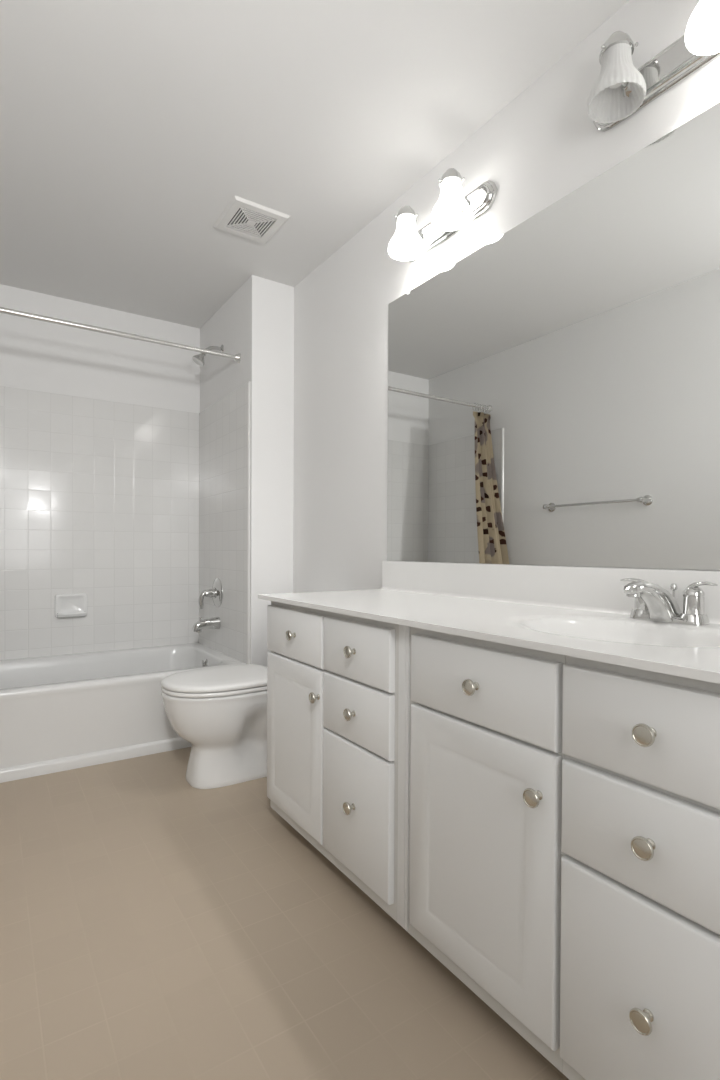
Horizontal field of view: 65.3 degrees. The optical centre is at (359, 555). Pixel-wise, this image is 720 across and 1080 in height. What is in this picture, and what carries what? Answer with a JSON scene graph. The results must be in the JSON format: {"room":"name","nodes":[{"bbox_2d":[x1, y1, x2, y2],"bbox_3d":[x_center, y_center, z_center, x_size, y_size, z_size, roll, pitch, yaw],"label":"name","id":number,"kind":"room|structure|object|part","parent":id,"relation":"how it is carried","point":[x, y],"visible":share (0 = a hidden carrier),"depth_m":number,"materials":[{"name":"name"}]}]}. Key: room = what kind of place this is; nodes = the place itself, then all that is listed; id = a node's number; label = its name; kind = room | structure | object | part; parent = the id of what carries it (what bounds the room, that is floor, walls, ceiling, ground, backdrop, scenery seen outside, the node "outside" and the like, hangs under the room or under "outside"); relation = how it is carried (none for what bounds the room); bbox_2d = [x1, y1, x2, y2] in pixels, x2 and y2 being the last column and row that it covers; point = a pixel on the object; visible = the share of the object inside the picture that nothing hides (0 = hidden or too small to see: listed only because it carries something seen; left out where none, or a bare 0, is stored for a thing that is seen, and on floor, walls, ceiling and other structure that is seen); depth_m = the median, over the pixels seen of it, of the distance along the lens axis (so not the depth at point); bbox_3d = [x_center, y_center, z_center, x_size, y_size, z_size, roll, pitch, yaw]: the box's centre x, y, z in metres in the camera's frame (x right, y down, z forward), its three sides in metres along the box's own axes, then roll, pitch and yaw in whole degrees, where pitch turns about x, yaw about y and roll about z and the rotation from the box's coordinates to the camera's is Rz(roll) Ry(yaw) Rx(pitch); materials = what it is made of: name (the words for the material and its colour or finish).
{"room":"bathroom","nodes":[
{"label":"bathroom","id":0,"kind":"room"},
{"bbox_2d":[0,284,199,412],"bbox_3d":[-1.591,-0.264,3.391,1.719,2.440,0.100,0,1,-34],"label":"wall","id":1,"kind":"structure","parent":0,"point":[36,355],"depth_m":3.33,"materials":[{"name":"white paint"}]},
{"bbox_2d":[55,593,86,617],"bbox_3d":[-1.666,0.289,3.249,0.169,0.134,0.052,0,1,-34],"label":"soap dish","id":2,"kind":"object","parent":1,"relation":"attached to","point":[66,605],"visible":1,"depth_m":3.26,"materials":[{"name":"white ceramic"}]},
{"bbox_2d":[0,386,198,659],"bbox_3d":[-1.665,-0.175,3.279,1.472,1.507,0.007,0,1,-34],"label":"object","id":3,"kind":"structure","parent":1,"relation":"attached to","point":[99,499],"depth_m":3.34,"materials":[{"name":"white tile"}]},
{"bbox_2d":[200,275,293,666],"bbox_3d":[-0.709,-0.260,3.393,0.247,2.440,0.870,0,1,-34],"label":"wall","id":4,"kind":"structure","parent":0,"point":[256,322],"depth_m":3.03,"materials":[{"name":"white paint"}]},
{"bbox_2d":[0,307,240,362],"bbox_3d":[-1.280,-1.089,2.696,1.472,0.054,0.054,0,1,-34],"label":"curtain rod","id":5,"kind":"object","parent":4,"relation":"attached to","point":[237,357],"visible":1,"depth_m":2.73,"materials":[{"name":"metal"}]},
{"bbox_2d":[193,617,220,632],"bbox_3d":[-0.906,0.403,3.318,0.153,0.091,0.068,0,1,-34],"label":"tub spout","id":6,"kind":"object","parent":4,"relation":"attached to","point":[214,622],"visible":1,"depth_m":3.30,"materials":[{"name":"silver metal"}]},
{"bbox_2d":[192,345,223,365],"bbox_3d":[-0.890,-1.176,3.282,0.175,0.146,0.075,0,1,-34],"label":"shower fixture","id":7,"kind":"object","parent":4,"relation":"attached to","point":[198,359],"visible":0.81,"depth_m":3.26,"materials":[{"name":"silver metal"}]},
{"bbox_3d":[-0.866,-1.204,3.297,0.116,0.061,0.021,0,1,-34],"label":"arm","id":8,"kind":"part","parent":7,"relation":"part of","materials":[{"name":"silver metal"}]},
{"bbox_2d":[198,578,222,608],"bbox_3d":[-0.903,0.225,3.345,0.116,0.179,0.176,0,1,-34],"label":"shower valve","id":9,"kind":"object","parent":4,"relation":"attached to","point":[216,592],"visible":1,"depth_m":3.33,"materials":[{"name":"silver metal"}]},
{"bbox_3d":[-0.912,0.256,3.340,0.094,0.117,0.052,0,1,-34],"label":"lever","id":10,"kind":"part","parent":9,"relation":"part of","materials":[{"name":"silver metal"}]},
{"bbox_2d":[199,383,246,663],"bbox_3d":[-0.823,-0.172,3.335,0.007,1.507,0.829,0,1,-34],"label":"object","id":11,"kind":"structure","parent":4,"relation":"attached to","point":[223,425],"depth_m":3.27,"materials":[{"name":"white tile"}]},
{"bbox_2d":[247,381,249,663],"bbox_3d":[-0.594,-0.167,2.986,0.010,1.507,0.026,0,1,-34],"label":"trim","id":12,"kind":"structure","parent":4,"relation":"attached to","point":[248,383],"depth_m":2.98,"materials":[{"name":"white"}]},
{"bbox_2d":[0,747,568,1079],"bbox_3d":[-0.352,1.020,1.524,1.919,0.080,4.608,0,1,-34],"label":"floor","id":13,"kind":"structure","parent":0,"point":[154,925],"depth_m":1.37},
{"bbox_2d":[0,643,244,782],"bbox_3d":[-1.440,0.768,2.943,1.470,0.386,0.833,0,1,-34],"label":"bathtub","id":14,"kind":"object","parent":13,"relation":"on","point":[58,713],"visible":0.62,"depth_m":2.65,"materials":[{"name":"ceramic"}]},
{"bbox_3d":[-0.917,0.642,3.314,0.028,0.066,0.066,0,1,-34],"label":"overflow plate","id":15,"kind":"part","parent":14,"relation":"part of","materials":[{"name":"silver metal"}]},
{"bbox_2d":[161,664,266,788],"bbox_3d":[-0.487,0.592,2.551,0.797,0.752,0.468,0,1,-34],"label":"toilet","id":16,"kind":"object","parent":13,"relation":"on","point":[221,711],"visible":0.59,"depth_m":2.35,"materials":[{"name":"white ceramic"}]},
{"bbox_3d":[-0.610,0.559,2.470,0.500,0.017,0.397,0,1,-34],"label":"seat","id":17,"kind":"part","parent":16,"relation":"part of","materials":[{"name":"plastic"}]},
{"bbox_3d":[-0.610,0.534,2.470,0.502,0.026,0.399,0,1,-34],"label":"lid","id":18,"kind":"part","parent":16,"relation":"part of","materials":[{"name":"plastic"}]},
{"bbox_2d":[267,601,410,932],"bbox_3d":[0.105,0.570,1.854,0.588,0.818,0.812,0,1,-34],"label":"vanity cabinet","id":19,"kind":"object","parent":13,"relation":"on","point":[339,685],"visible":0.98,"depth_m":1.60,"materials":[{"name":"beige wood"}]},
{"bbox_3d":[-0.226,0.261,1.845,0.026,0.034,0.034,0,1,-34],"label":"knob","id":20,"kind":"part","parent":19,"relation":"part of","materials":[{"name":"silver metal"}]},
{"bbox_3d":[-0.220,0.262,1.876,0.018,0.163,0.401,0,1,-34],"label":"drawer","id":21,"kind":"part","parent":19,"relation":"part of","materials":[{"name":"white wood"}]},
{"bbox_3d":[-0.221,0.615,1.879,0.018,0.530,0.401,0,1,-34],"label":"door","id":22,"kind":"part","parent":19,"relation":"part of","materials":[{"name":"white wood"}]},
{"bbox_3d":[-0.138,0.432,1.712,0.026,0.034,0.034,0,1,-34],"label":"knob","id":23,"kind":"part","parent":19,"relation":"part of","materials":[{"name":"silver metal"}]},
{"bbox_3d":[-0.029,0.694,1.548,0.026,0.034,0.034,0,1,-34],"label":"knob","id":24,"kind":"part","parent":19,"relation":"part of","materials":[{"name":"silver metal"}]},
{"bbox_3d":[-0.027,0.436,1.546,0.026,0.034,0.034,0,1,-34],"label":"knob","id":25,"kind":"part","parent":19,"relation":"part of","materials":[{"name":"silver metal"}]},
{"bbox_3d":[-0.027,0.264,1.544,0.026,0.034,0.034,0,1,-34],"label":"knob","id":26,"kind":"part","parent":19,"relation":"part of","materials":[{"name":"silver metal"}]},
{"bbox_3d":[-0.014,0.705,1.566,0.018,0.358,0.338,0,1,-34],"label":"drawer","id":27,"kind":"part","parent":19,"relation":"part of","materials":[{"name":"white wood"}]},
{"bbox_3d":[-0.012,0.436,1.563,0.018,0.166,0.338,0,1,-34],"label":"drawer","id":28,"kind":"part","parent":19,"relation":"part of","materials":[{"name":"white wood"}]},
{"bbox_3d":[-0.012,0.265,1.562,0.018,0.160,0.338,0,1,-34],"label":"drawer","id":29,"kind":"part","parent":19,"relation":"part of","materials":[{"name":"white wood"}]},
{"bbox_2d":[258,561,719,683],"bbox_3d":[0.325,0.153,1.528,0.582,0.243,1.658,0,1,-34],"label":"countertop","id":30,"kind":"structure","parent":19,"relation":"on","point":[579,612],"depth_m":1.45,"materials":[{"name":"stone"}]},
{"bbox_2d":[620,578,717,624],"bbox_3d":[0.685,0.104,1.318,0.207,0.097,0.190,0,1,0],"label":"faucet","id":31,"kind":"object","parent":30,"relation":"on","point":[653,602],"visible":1,"depth_m":1.27,"materials":[{"name":"silver metal"}]},
{"bbox_3d":[0.680,0.075,1.382,0.030,0.039,0.075,0,1,-43],"label":"lever","id":32,"kind":"part","parent":31,"relation":"part of","materials":[{"name":"silver metal"}]},
{"bbox_3d":[0.693,0.107,1.372,0.062,0.078,0.062,0,1,-34],"label":"handle","id":33,"kind":"part","parent":31,"relation":"part of","materials":[{"name":"silver metal"}]},
{"bbox_3d":[0.667,0.104,1.285,0.198,0.093,0.064,0,1,-34],"label":"spout","id":34,"kind":"part","parent":31,"relation":"part of","materials":[{"name":"silver metal"}]},
{"bbox_3d":[0.747,0.106,1.338,0.015,0.081,0.015,0,1,-34],"label":"lift rod","id":35,"kind":"part","parent":31,"relation":"part of","materials":[{"name":"silver metal"}]},
{"bbox_3d":[0.757,0.108,1.275,0.062,0.078,0.062,0,1,-34],"label":"handle","id":36,"kind":"part","parent":31,"relation":"part of","materials":[{"name":"silver metal"}]},
{"bbox_3d":[0.762,0.076,1.259,0.030,0.039,0.075,0,1,-24],"label":"lever","id":37,"kind":"part","parent":31,"relation":"part of","materials":[{"name":"silver metal"}]},
{"bbox_2d":[409,627,565,1072],"bbox_3d":[0.452,0.576,1.332,0.588,0.818,0.440,0,1,-34],"label":"vanity cabinet","id":38,"kind":"object","parent":13,"relation":"on","point":[486,717],"visible":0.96,"depth_m":1.13,"materials":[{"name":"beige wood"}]},
{"bbox_3d":[0.230,0.270,1.157,0.026,0.034,0.034,0,1,-34],"label":"knob","id":39,"kind":"part","parent":38,"relation":"part of","materials":[{"name":"silver metal"}]},
{"bbox_3d":[0.242,0.270,1.179,0.018,0.160,0.414,0,1,-34],"label":"drawer","id":40,"kind":"part","parent":38,"relation":"part of","materials":[{"name":"white wood"}]},
{"bbox_3d":[0.318,0.440,1.024,0.026,0.034,0.034,0,1,-34],"label":"knob","id":41,"kind":"part","parent":38,"relation":"part of","materials":[{"name":"silver metal"}]},
{"bbox_2d":[560,656,719,1079],"bbox_3d":[0.670,0.581,1.002,0.588,0.818,0.348,0,1,-34],"label":"vanity cabinet","id":42,"kind":"object","parent":13,"relation":"on","point":[640,971],"visible":0.99,"depth_m":0.87,"materials":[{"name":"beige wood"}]},
{"bbox_3d":[0.451,0.714,0.865,0.018,0.357,0.328,0,1,-34],"label":"drawer","id":43,"kind":"part","parent":42,"relation":"part of","materials":[{"name":"white wood"}]},
{"bbox_3d":[0.452,0.445,0.862,0.018,0.164,0.328,0,1,-34],"label":"drawer","id":44,"kind":"part","parent":42,"relation":"part of","materials":[{"name":"white wood"}]},
{"bbox_3d":[0.453,0.273,0.860,0.018,0.158,0.328,0,1,-34],"label":"drawer","id":45,"kind":"part","parent":42,"relation":"part of","materials":[{"name":"white wood"}]},
{"bbox_3d":[0.431,0.704,0.854,0.026,0.034,0.034,0,1,-34],"label":"knob","id":46,"kind":"part","parent":42,"relation":"part of","materials":[{"name":"silver metal"}]},
{"bbox_3d":[0.432,0.441,0.851,0.026,0.034,0.034,0,1,-34],"label":"knob","id":47,"kind":"part","parent":42,"relation":"part of","materials":[{"name":"silver metal"}]},
{"bbox_3d":[0.433,0.270,0.850,0.026,0.034,0.034,0,1,-34],"label":"knob","id":48,"kind":"part","parent":42,"relation":"part of","materials":[{"name":"silver metal"}]},
{"bbox_2d":[0,0,629,328],"bbox_3d":[-0.340,-1.500,1.500,1.919,0.080,4.608,0,1,-34],"label":"ceiling","id":49,"kind":"structure","parent":0,"point":[128,128],"depth_m":1.89,"materials":[{"name":"white paint"}]},
{"bbox_2d":[213,195,289,243],"bbox_3d":[-0.478,-1.465,2.470,0.255,0.010,0.266,0,1,-34],"label":"ceiling vent","id":50,"kind":"object","parent":49,"relation":"in","point":[242,217],"visible":1,"depth_m":2.45,"materials":[{"name":"plastic"}]},
{"bbox_2d":[227,207,275,237],"bbox_3d":[-0.478,-1.462,2.470,0.170,0.004,0.170,0,1,-34],"label":"grille","id":51,"kind":"object","parent":50,"relation":"attached to","point":[247,221],"depth_m":2.47,"materials":[{"name":"plastic"}]},
{"bbox_2d":[293,0,719,592],"bbox_3d":[0.412,-0.242,2.014,0.100,2.440,4.608,0,1,-34],"label":"wall","id":52,"kind":"structure","parent":0,"point":[544,145],"depth_m":2.38,"materials":[{"name":"white paint"}]},
{"bbox_2d":[388,168,497,261],"bbox_3d":[0.256,-1.231,2.015,0.154,0.171,0.486,0,1,-34],"label":"vanity light","id":53,"kind":"object","parent":52,"relation":"attached to","point":[452,212],"visible":1,"depth_m":1.97,"materials":[{"name":"white glass"}]},
{"bbox_3d":[0.174,-1.214,2.124,0.137,0.134,0.137,0,1,-34],"label":"lamp shade","id":54,"kind":"part","parent":53,"relation":"part of","materials":[{"name":"white glass"}]},
{"bbox_3d":[0.198,-1.238,2.139,0.070,0.107,0.054,0,1,-34],"label":"arm","id":55,"kind":"part","parent":53,"relation":"part of","materials":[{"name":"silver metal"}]},
{"bbox_3d":[0.311,-1.211,1.918,0.137,0.134,0.137,0,1,-34],"label":"lamp shade","id":56,"kind":"part","parent":53,"relation":"part of","materials":[{"name":"white glass"}]},
{"bbox_3d":[0.335,-1.236,1.933,0.070,0.107,0.054,0,1,-34],"label":"arm","id":57,"kind":"part","parent":53,"relation":"part of","materials":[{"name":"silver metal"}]},
{"bbox_2d":[381,561,719,623],"bbox_3d":[0.553,0.092,1.679,0.033,0.122,1.657,0,1,-34],"label":"backsplash","id":58,"kind":"structure","parent":52,"relation":"attached to","point":[597,589],"depth_m":1.68,"materials":[{"name":"stone"}]},
{"bbox_2d":[387,102,719,570],"bbox_3d":[0.569,-0.512,1.676,0.009,1.083,1.637,0,1,-34],"label":"wall mirror","id":59,"kind":"object","parent":52,"relation":"attached to","point":[554,389],"visible":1,"depth_m":1.59,"materials":[{"name":"clear glass"}]},
{"bbox_2d":[587,0,719,131],"bbox_3d":[0.720,-1.222,1.315,0.154,0.171,0.486,0,1,-34],"label":"vanity light","id":60,"kind":"object","parent":52,"relation":"attached to","point":[621,90],"visible":1,"depth_m":1.38,"materials":[{"name":"white glass"}]},
{"bbox_3d":[0.644,-1.205,1.414,0.137,0.134,0.137,0,1,-34],"label":"lamp shade","id":61,"kind":"part","parent":60,"relation":"part of","materials":[{"name":"white glass"}]},
{"bbox_3d":[0.644,-1.221,1.414,0.048,0.075,0.048,0,1,-34],"label":"light bulb","id":62,"kind":"part","parent":60,"relation":"part of","materials":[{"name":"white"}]},
{"bbox_3d":[0.668,-1.230,1.429,0.070,0.107,0.054,0,1,-34],"label":"arm","id":63,"kind":"part","parent":60,"relation":"part of","materials":[{"name":"silver metal"}]},
{"bbox_3d":[0.779,-1.202,1.211,0.137,0.134,0.137,0,1,-34],"label":"lamp shade","id":64,"kind":"part","parent":60,"relation":"part of","materials":[{"name":"white glass"}]},
{"bbox_3d":[0.779,-1.219,1.211,0.048,0.075,0.048,0,1,-34],"label":"light bulb","id":65,"kind":"part","parent":60,"relation":"part of","materials":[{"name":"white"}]}
]}

